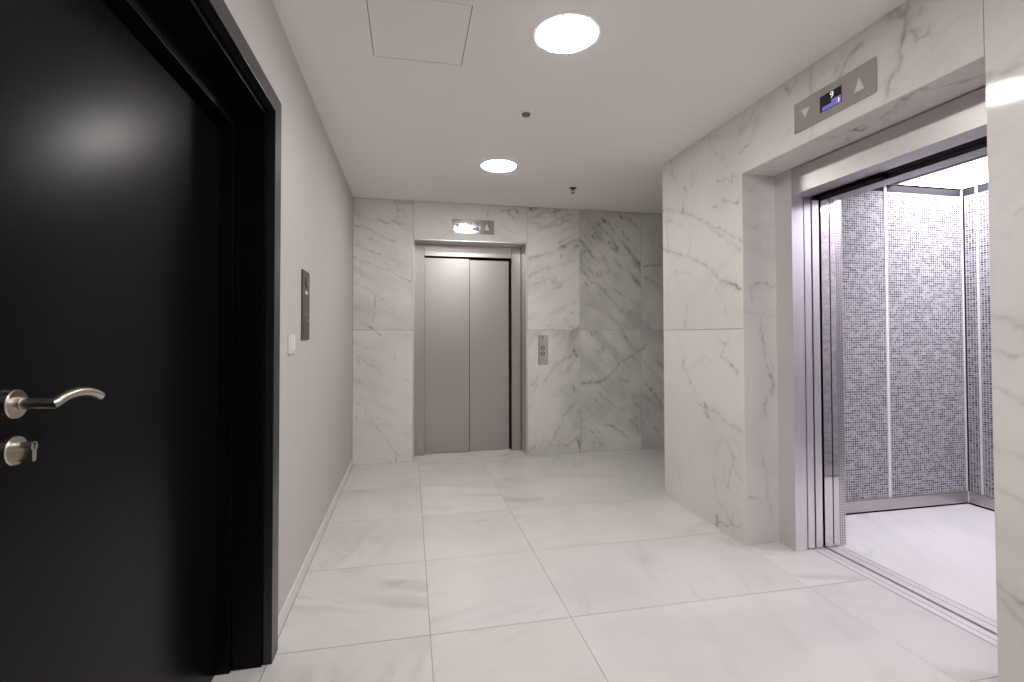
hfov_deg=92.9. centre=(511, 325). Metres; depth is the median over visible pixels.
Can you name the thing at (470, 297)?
elevator door
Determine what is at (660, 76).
ceiling
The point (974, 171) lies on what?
light
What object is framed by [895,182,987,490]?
trim
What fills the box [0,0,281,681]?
door
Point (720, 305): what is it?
wall
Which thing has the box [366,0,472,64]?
access panel
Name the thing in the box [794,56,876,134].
indicator
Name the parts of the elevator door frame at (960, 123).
door panel, door panel, sill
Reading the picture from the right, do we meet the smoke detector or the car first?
the car
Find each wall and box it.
[224,0,352,614]
[352,198,664,464]
[662,0,1023,681]
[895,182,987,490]
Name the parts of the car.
car door panel, car door panel, mosaic panel, skirting, sill, mosaic panel, mosaic panel, skirting, mosaic panel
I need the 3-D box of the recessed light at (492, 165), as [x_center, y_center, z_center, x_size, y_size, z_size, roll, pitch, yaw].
[-0.105,-1.268,3.870,0.306,0.004,0.306,0,-1,-12]
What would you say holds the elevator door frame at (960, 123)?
attached to the wall at (720, 305)
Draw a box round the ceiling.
[272,0,906,213]
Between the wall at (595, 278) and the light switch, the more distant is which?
the wall at (595, 278)
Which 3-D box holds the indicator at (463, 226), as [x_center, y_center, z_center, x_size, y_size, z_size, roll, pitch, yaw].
[-0.397,-1.012,4.983,0.433,0.146,0.008,0,-1,-12]
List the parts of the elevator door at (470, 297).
door panel, sill, door panel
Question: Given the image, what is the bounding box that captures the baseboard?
[278,458,352,636]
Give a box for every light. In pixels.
[480,159,517,171]
[532,12,600,54]
[888,154,987,188]
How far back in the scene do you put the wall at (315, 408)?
2.60 m
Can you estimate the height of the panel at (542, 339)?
0.314 m
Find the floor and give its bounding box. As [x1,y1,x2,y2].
[211,448,997,681]
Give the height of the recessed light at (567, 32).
0.004 m
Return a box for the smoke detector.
[518,109,533,117]
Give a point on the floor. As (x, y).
(492, 566)
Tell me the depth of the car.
3.47 m
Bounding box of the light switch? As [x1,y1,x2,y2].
[287,335,295,353]
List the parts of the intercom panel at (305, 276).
plate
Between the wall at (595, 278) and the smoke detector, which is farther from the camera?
the wall at (595, 278)
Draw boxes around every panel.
[301,269,309,339]
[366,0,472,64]
[538,335,547,364]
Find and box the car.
[819,141,996,635]
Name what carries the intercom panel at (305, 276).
attached to the wall at (315, 408)
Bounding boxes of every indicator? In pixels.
[452,219,493,234]
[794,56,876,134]

